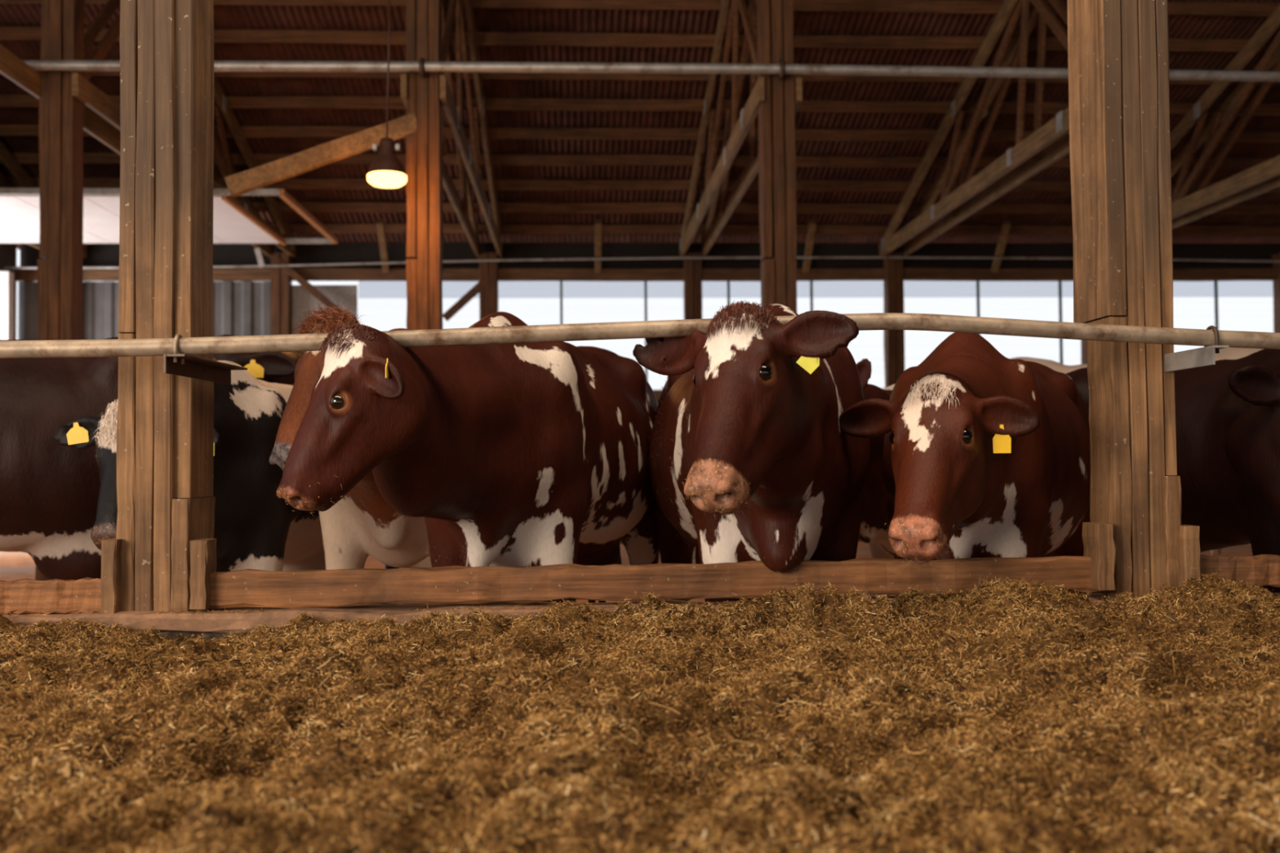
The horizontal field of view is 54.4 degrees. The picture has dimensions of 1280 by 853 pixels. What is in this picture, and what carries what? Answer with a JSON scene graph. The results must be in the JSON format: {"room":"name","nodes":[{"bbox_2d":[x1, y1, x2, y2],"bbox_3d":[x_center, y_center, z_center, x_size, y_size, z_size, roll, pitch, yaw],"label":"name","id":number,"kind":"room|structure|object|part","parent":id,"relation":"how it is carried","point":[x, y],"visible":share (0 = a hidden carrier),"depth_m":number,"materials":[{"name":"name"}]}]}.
{"room":"farm building","nodes":[
{"label":"farm building","id":0,"kind":"room"},
{"bbox_2d":[0,243,17,339],"bbox_3d":[-8.257,-1.858,11.427,0.160,6.400,11.550,0,-2,-3],"label":"wall","id":1,"kind":"structure","parent":0,"point":[7,251],"depth_m":16.72,"materials":[{"name":"grey metal"}]},
{"bbox_3d":[-8.505,-3.143,14.861,0.001,2.015,3.950,0,-2,-3],"label":"wall panel","id":2,"kind":"part","parent":1,"relation":"part of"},
{"bbox_2d":[0,187,337,267],"bbox_3d":[-6.424,-2.304,14.729,5.097,0.384,2.995,0,-2,-3],"label":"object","id":3,"kind":"structure","parent":1,"relation":"in","point":[20,207],"depth_m":14.63,"materials":[{"name":"metal"}]},
{"bbox_3d":[-7.867,-2.434,14.646,0.723,0.045,2.800,0,-2,-3],"label":"door panel","id":4,"kind":"part","parent":3,"relation":"part of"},
{"bbox_3d":[-7.139,-2.439,14.684,0.723,0.045,2.800,0,-2,-3],"label":"door panel","id":5,"kind":"part","parent":3,"relation":"part of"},
{"bbox_3d":[-6.411,-2.444,14.722,0.723,0.045,2.800,0,-2,-3],"label":"door panel","id":6,"kind":"part","parent":3,"relation":"part of","materials":[{"name":"white"}]},
{"bbox_3d":[-5.684,-2.449,14.760,0.723,0.045,2.800,0,-2,-3],"label":"door panel","id":7,"kind":"part","parent":3,"relation":"part of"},
{"bbox_3d":[-4.956,-2.454,14.798,0.723,0.045,2.800,0,-2,-3],"label":"door panel","id":8,"kind":"part","parent":3,"relation":"part of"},
{"bbox_2d":[0,541,1253,608],"bbox_3d":[0.542,1.345,13.821,23.900,0.001,20.380,0,-2,-3],"label":"floor","id":9,"kind":"structure","parent":0,"point":[14,566],"depth_m":12.20,"materials":[{"name":"concrete"}]},
{"bbox_2d":[35,0,84,581],"bbox_3d":[-4.617,-1.735,9.920,0.279,6.000,0.265,0,-2,-3],"label":"post","id":10,"kind":"object","parent":9,"relation":"on","point":[60,124],"visible":0.5,"depth_m":9.82,"materials":[{"name":"brown wood"}]},
{"bbox_2d":[0,337,222,580],"bbox_3d":[-2.777,0.357,4.953,2.354,1.524,0.680,0,-2,-22],"label":"cow","id":11,"kind":"object","parent":9,"relation":"on","point":[50,491],"visible":0.3,"depth_m":4.88},
{"bbox_2d":[54,360,325,572],"bbox_3d":[-1.558,0.440,4.983,0.657,1.346,2.078,-1,-2,7],"label":"cow","id":12,"kind":"object","parent":9,"relation":"on","point":[255,528],"visible":0.34,"depth_m":4.43},
{"bbox_2d":[213,334,399,604],"bbox_3d":[-1.753,0.375,7.173,0.776,1.617,2.505,-1,-2,20],"label":"cow","id":13,"kind":"object","parent":9,"relation":"on","point":[279,367],"visible":0.04,"depth_m":6.21},
{"bbox_2d":[269,299,431,569],"bbox_3d":[-0.884,0.365,4.960,0.743,1.488,2.478,0,-2,-3],"label":"cow","id":14,"kind":"object","parent":9,"relation":"on","point":[366,526],"visible":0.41,"depth_m":4.37},
{"bbox_2d":[405,0,443,329],"bbox_3d":[-1.742,-1.754,10.071,0.283,6.000,0.269,0,-2,-3],"label":"post","id":15,"kind":"object","parent":9,"relation":"on","point":[424,154],"visible":0.59,"depth_m":9.97,"materials":[{"name":"brown wood"}]},
{"bbox_2d":[224,111,417,197],"bbox_3d":[-2.534,-2.177,9.964,1.544,0.689,0.082,0,-2,-4],"label":"diagonal brace","id":16,"kind":"object","parent":15,"relation":"attached to","point":[316,157],"visible":0.93,"depth_m":9.93,"materials":[{"name":"brown wood"}]},
{"bbox_2d":[276,311,659,604],"bbox_3d":[-0.424,0.358,4.314,0.709,1.447,2.568,-1,-2,17],"label":"cow","id":17,"kind":"object","parent":9,"relation":"on","point":[517,455],"visible":0.75,"depth_m":3.75},
{"bbox_2d":[2,592,1279,642],"bbox_3d":[2.565,0.771,3.734,20.900,0.565,0.212,0,-2,-3],"label":"kerb","id":18,"kind":"object","parent":9,"relation":"on","point":[214,624],"visible":0.18,"depth_m":3.47,"materials":[{"name":"wood"}]},
{"bbox_2d":[0,577,101,614],"bbox_3d":[-1.936,0.482,3.517,0.839,0.107,0.070,0,-2,-3],"label":"board","id":19,"kind":"object","parent":18,"relation":"on","point":[22,596],"visible":0.91,"depth_m":3.50,"materials":[{"name":"brown wood"}]},
{"bbox_2d":[100,0,216,613],"bbox_3d":[-1.384,-1.705,3.692,0.295,4.900,0.302,0,-2,-3],"label":"timber post","id":20,"kind":"object","parent":18,"relation":"on","point":[162,557],"visible":0.76,"depth_m":3.55,"materials":[{"name":"brown wood"}]},
{"bbox_2d":[197,555,1111,610],"bbox_3d":[0.061,0.453,3.619,2.641,0.126,0.073,0,-2,-3],"label":"board","id":21,"kind":"object","parent":18,"relation":"on","point":[451,584],"visible":0.86,"depth_m":3.58,"materials":[{"name":"brown wood"}]},
{"bbox_2d":[1066,0,1200,598],"bbox_3d":[1.458,-1.724,3.841,0.312,4.900,0.316,0,-2,-3],"label":"timber post","id":22,"kind":"object","parent":18,"relation":"on","point":[1135,540],"visible":0.77,"depth_m":3.71,"materials":[{"name":"brown wood"}]},
{"bbox_2d":[0,312,1279,384],"bbox_3d":[0.093,-0.223,3.581,4.628,0.162,0.480,0,-2,-3],"label":"rail","id":23,"kind":"object","parent":22,"relation":"attached to","point":[177,352],"visible":0.86,"depth_m":3.38,"materials":[{"name":"metal"}]},
{"bbox_2d":[1200,554,1279,587],"bbox_3d":[2.142,0.435,3.729,1.010,0.122,0.071,0,-2,-3],"label":"board","id":24,"kind":"object","parent":18,"relation":"on","point":[1264,570],"visible":0.7,"depth_m":3.68,"materials":[{"name":"brown wood"}]},
{"bbox_2d":[692,547,695,564],"bbox_3d":[-0.102,0.555,10.019,2.042,1.401,0.679,-1,-2,10],"label":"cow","id":25,"kind":"object","parent":9,"relation":"on","point":[693,559],"visible":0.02,"depth_m":10.02},
{"bbox_2d":[632,299,870,602],"bbox_3d":[0.363,0.347,4.232,0.752,1.470,2.456,-1,-2,2],"label":"cow","id":26,"kind":"object","parent":9,"relation":"on","point":[750,459],"visible":0.83,"depth_m":3.41},
{"bbox_2d":[756,0,796,312],"bbox_3d":[1.128,-1.774,10.218,0.280,6.000,0.266,0,-2,-3],"label":"post","id":27,"kind":"object","parent":9,"relation":"on","point":[775,18],"visible":0.48,"depth_m":10.13,"materials":[{"name":"brown wood"}]},
{"bbox_2d":[22,57,1279,81],"bbox_3d":[0.650,-2.875,10.020,14.777,0.173,0.154,0,-2,-3],"label":"conduit","id":28,"kind":"object","parent":27,"relation":"attached to","point":[422,66],"visible":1,"depth_m":9.96,"materials":[{"name":"metal"}]},
{"bbox_2d":[856,358,895,596],"bbox_3d":[1.458,0.418,5.740,2.191,1.375,0.630,0,-2,-28],"label":"cow","id":29,"kind":"object","parent":9,"relation":"on","point":[873,531],"visible":0.06,"depth_m":5.42},
{"bbox_2d":[839,332,1090,595],"bbox_3d":[1.189,0.382,4.317,0.665,1.389,2.434,-1,-2,26],"label":"cow","id":30,"kind":"object","parent":9,"relation":"on","point":[986,453],"visible":0.72,"depth_m":3.67},
{"bbox_2d":[1009,346,1263,556],"bbox_3d":[2.683,0.355,7.338,0.823,1.581,2.500,1,-2,-44],"label":"cow","id":31,"kind":"object","parent":9,"relation":"on","point":[1228,353],"visible":0.02,"depth_m":6.81},
{"bbox_2d":[1053,348,1279,593],"bbox_3d":[2.228,0.387,4.940,0.794,1.387,1.969,0,-2,-8],"label":"cow","id":32,"kind":"object","parent":9,"relation":"on","point":[1228,411],"visible":0.3,"depth_m":4.54},
{"bbox_2d":[0,0,1279,249],"bbox_3d":[2.554,-4.583,6.563,23.244,3.509,23.550,0,-2,-3],"label":"ceiling","id":33,"kind":"structure","parent":0,"point":[570,151],"depth_m":14.62,"materials":[{"name":"brown wood"}]},
{"bbox_2d":[0,141,88,257],"bbox_3d":[-7.615,-4.065,12.108,0.378,3.114,10.544,0,-2,-3],"label":"roof truss","id":34,"kind":"object","parent":33,"relation":"attached to","point":[6,158],"visible":0.2,"depth_m":15.29,"materials":[{"name":"wood"}]},
{"bbox_2d":[0,0,297,257],"bbox_3d":[-4.743,-4.084,12.257,0.378,3.114,10.544,0,-2,-3],"label":"roof truss","id":35,"kind":"object","parent":33,"relation":"attached to","point":[13,68],"visible":0.27,"depth_m":11.03,"materials":[{"name":"wood"}]},
{"bbox_3d":[-4.639,-3.604,13.899,0.006,0.170,0.140,0,-2,-3],"label":"gusset plate","id":36,"kind":"part","parent":35,"relation":"part of","materials":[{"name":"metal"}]},
{"bbox_3d":[-4.677,-2.565,14.766,0.006,0.170,0.140,0,-2,-3],"label":"gusset plate","id":37,"kind":"part","parent":35,"relation":"part of","materials":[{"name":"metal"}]},
{"bbox_3d":[-4.803,-2.529,17.192,0.006,0.160,0.200,0,-2,-3],"label":"gusset plate","id":38,"kind":"part","parent":35,"relation":"part of","materials":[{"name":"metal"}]},
{"bbox_2d":[366,0,407,188],"bbox_3d":[-1.925,-2.945,9.460,0.298,2.251,0.299,-2,-2,45],"label":"pendant lamp","id":39,"kind":"object","parent":33,"relation":"hanging from","point":[386,171],"visible":1,"depth_m":9.37,"materials":[{"name":"metal"}]},
{"bbox_3d":[-1.918,-2.042,9.432,0.284,0.287,0.284,0,-2,-3],"label":"lamp shade","id":40,"kind":"part","parent":39,"relation":"part of","materials":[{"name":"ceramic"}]},
{"bbox_3d":[-1.927,-3.122,9.566,0.014,1.892,0.216,0,-2,0],"label":"cord","id":41,"kind":"part","parent":39,"relation":"part of","materials":[{"name":"rubber"}]},
{"bbox_2d":[400,0,502,257],"bbox_3d":[-1.880,-4.097,12.605,0.378,3.114,10.147,0,-2,-3],"label":"roof truss","id":42,"kind":"object","parent":33,"relation":"attached to","point":[468,166],"visible":0.84,"depth_m":13.16,"materials":[{"name":"wood"}]},
{"bbox_3d":[-1.597,-2.710,10.922,0.006,0.170,0.140,0,-2,-3],"label":"gusset plate","id":43,"kind":"part","parent":42,"relation":"part of","materials":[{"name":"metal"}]},
{"bbox_3d":[-1.665,-2.669,12.220,0.006,0.170,0.140,0,-2,-3],"label":"gusset plate","id":44,"kind":"part","parent":42,"relation":"part of","materials":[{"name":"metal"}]},
{"bbox_2d":[679,0,802,256],"bbox_3d":[0.992,-4.117,12.754,0.378,3.114,10.147,0,-2,-3],"label":"roof truss","id":45,"kind":"object","parent":33,"relation":"attached to","point":[735,131],"visible":0.81,"depth_m":13.15,"materials":[{"name":"wood"}]},
{"bbox_3d":[0.571,-2.564,17.472,0.006,0.160,0.200,0,-2,-3],"label":"gusset plate","id":46,"kind":"part","parent":45,"relation":"part of","materials":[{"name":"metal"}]},
{"bbox_3d":[0.697,-2.601,15.045,0.006,0.170,0.140,0,-2,-3],"label":"gusset plate","id":47,"kind":"part","parent":45,"relation":"part of","materials":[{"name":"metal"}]},
{"bbox_3d":[0.735,-3.640,14.178,0.006,0.170,0.140,0,-2,-3],"label":"gusset plate","id":48,"kind":"part","parent":45,"relation":"part of","materials":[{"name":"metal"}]},
{"bbox_3d":[0.837,-2.686,12.350,0.006,0.170,0.140,0,-2,-3],"label":"gusset plate","id":49,"kind":"part","parent":45,"relation":"part of","materials":[{"name":"metal"}]},
{"bbox_3d":[0.904,-2.726,11.053,0.006,0.170,0.140,0,-2,-3],"label":"gusset plate","id":50,"kind":"part","parent":45,"relation":"part of","materials":[{"name":"metal"}]},
{"bbox_2d":[878,0,1069,256],"bbox_3d":[3.865,-4.136,12.903,0.378,3.114,10.147,0,-2,-3],"label":"roof truss","id":51,"kind":"object","parent":33,"relation":"attached to","point":[1049,143],"visible":0.83,"depth_m":13.51,"materials":[{"name":"wood"}]},
{"bbox_3d":[3.444,-2.584,17.622,0.006,0.160,0.200,0,-2,-3],"label":"gusset plate","id":52,"kind":"part","parent":51,"relation":"part of","materials":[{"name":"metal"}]},
{"bbox_3d":[3.570,-2.620,15.195,0.006,0.170,0.140,0,-2,-3],"label":"gusset plate","id":53,"kind":"part","parent":51,"relation":"part of","materials":[{"name":"metal"}]},
{"bbox_3d":[3.608,-3.659,14.328,0.006,0.170,0.140,0,-2,-3],"label":"gusset plate","id":54,"kind":"part","parent":51,"relation":"part of","materials":[{"name":"metal"}]},
{"bbox_3d":[3.709,-2.705,12.500,0.006,0.170,0.140,0,-2,-3],"label":"gusset plate","id":55,"kind":"part","parent":51,"relation":"part of","materials":[{"name":"metal"}]},
{"bbox_3d":[3.777,-2.745,11.202,0.006,0.170,0.140,0,-2,-3],"label":"gusset plate","id":56,"kind":"part","parent":51,"relation":"part of","materials":[{"name":"metal"}]},
{"bbox_2d":[1169,4,1279,228],"bbox_3d":[6.738,-4.155,13.053,0.378,3.114,10.147,0,-2,-3],"label":"roof truss","id":57,"kind":"object","parent":33,"relation":"attached to","point":[1200,201],"visible":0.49,"depth_m":14.21,"materials":[{"name":"wood"}]},
{"bbox_3d":[6.481,-3.678,14.477,0.006,0.170,0.140,0,-2,-3],"label":"gusset plate","id":58,"kind":"part","parent":57,"relation":"part of","materials":[{"name":"metal"}]},
{"bbox_2d":[13,218,1279,403],"bbox_3d":[1.845,-0.689,17.376,20.900,4.263,0.917,0,-2,-3],"label":"wall","id":59,"kind":"structure","parent":0,"point":[242,305],"depth_m":17.62,"materials":[{"name":"grey metal"}]},
{"bbox_2d":[271,252,342,334],"bbox_3d":[-4.505,-0.461,17.316,1.213,3.910,0.232,0,-2,-3],"label":"wall post","id":60,"kind":"object","parent":59,"relation":"attached to","point":[281,283],"visible":0.27,"depth_m":17.24,"materials":[{"name":"brown wood"}]},
{"bbox_3d":[-4.433,-1.236,17.459,0.927,1.504,0.015,0,-2,-3],"label":"cladding panel","id":61,"kind":"part","parent":59,"relation":"part of","materials":[{"name":"grey metal"}]},
{"bbox_2d":[442,252,498,321],"bbox_3d":[-2.371,-0.475,17.426,0.779,3.910,0.230,0,-2,-3],"label":"wall post","id":62,"kind":"object","parent":59,"relation":"attached to","point":[487,286],"visible":0.31,"depth_m":17.38,"materials":[{"name":"brown wood"}]},
{"bbox_2d":[560,280,648,382],"bbox_3d":[-0.682,-1.292,17.613,2.617,1.564,0.050,0,-2,-3],"label":"window","id":63,"kind":"structure","parent":59,"relation":"in","point":[561,282],"depth_m":17.61,"materials":[{"name":"paint"}]},
{"bbox_2d":[4,256,1279,269],"bbox_3d":[0.977,-2.286,17.354,21.323,0.187,0.036,0,-2,-3],"label":"beam","id":64,"kind":"structure","parent":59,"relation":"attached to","point":[666,257],"depth_m":17.30,"materials":[{"name":"metal"}]},
{"bbox_3d":[1.817,-2.163,17.727,20.900,0.180,0.145,0,-2,-3],"label":"plate","id":65,"kind":"part","parent":59,"relation":"part of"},
{"bbox_2d":[683,252,702,319],"bbox_3d":[0.760,-0.496,17.589,0.261,3.910,0.236,0,-2,-3],"label":"wall post","id":66,"kind":"object","parent":59,"relation":"attached to","point":[692,283],"visible":0.16,"depth_m":17.53,"materials":[{"name":"brown wood"}]},
{"bbox_2d":[727,280,813,311],"bbox_3d":[2.191,-1.311,17.762,2.617,1.564,0.050,0,-2,-3],"label":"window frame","id":67,"kind":"structure","parent":59,"relation":"in","point":[728,282],"depth_m":17.76,"materials":[{"name":"paint"}]},
{"bbox_2d":[882,252,904,387],"bbox_3d":[3.634,-0.516,17.739,0.258,3.910,0.230,0,-2,-3],"label":"wall post","id":68,"kind":"object","parent":59,"relation":"attached to","point":[893,284],"visible":0.4,"depth_m":17.67,"materials":[{"name":"brown wood"}]},
{"bbox_2d":[976,280,1062,364],"bbox_3d":[5.064,-1.331,17.911,2.617,1.564,0.050,0,-2,-3],"label":"window","id":69,"kind":"structure","parent":59,"relation":"in","point":[1060,282],"depth_m":17.93,"materials":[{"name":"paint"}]},
{"bbox_2d":[1080,339,1087,364],"bbox_3d":[6.509,-0.535,17.889,0.262,3.910,0.232,0,-2,-3],"label":"wall post","id":70,"kind":"object","parent":59,"relation":"attached to","point":[1083,343],"visible":0.02,"depth_m":17.91,"materials":[{"name":"brown wood"}]},
{"bbox_2d":[1213,280,1218,329],"bbox_3d":[7.936,-1.350,18.061,2.617,1.564,0.050,0,-2,-3],"label":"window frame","id":71,"kind":"structure","parent":59,"relation":"in","point":[1215,282],"depth_m":18.07,"materials":[{"name":"paint"}]},
{"bbox_2d":[1271,253,1279,333],"bbox_3d":[9.379,-0.554,18.039,0.257,3.910,0.232,0,-2,-3],"label":"wall post","id":72,"kind":"object","parent":59,"relation":"attached to","point":[1276,283],"visible":0.44,"depth_m":18.07,"materials":[{"name":"brown wood"}]},
{"label":"floor","id":73,"kind":"structure","parent":0,"visible":0},
{"bbox_2d":[0,572,1279,852],"bbox_3d":[0.083,0.512,2.319,5.400,0.261,2.553,0,-2,-3],"label":"hay","id":74,"kind":"object","parent":73,"relation":"on","point":[1005,717],"visible":1,"depth_m":2.01,"materials":[{"name":"plant"}]}
]}

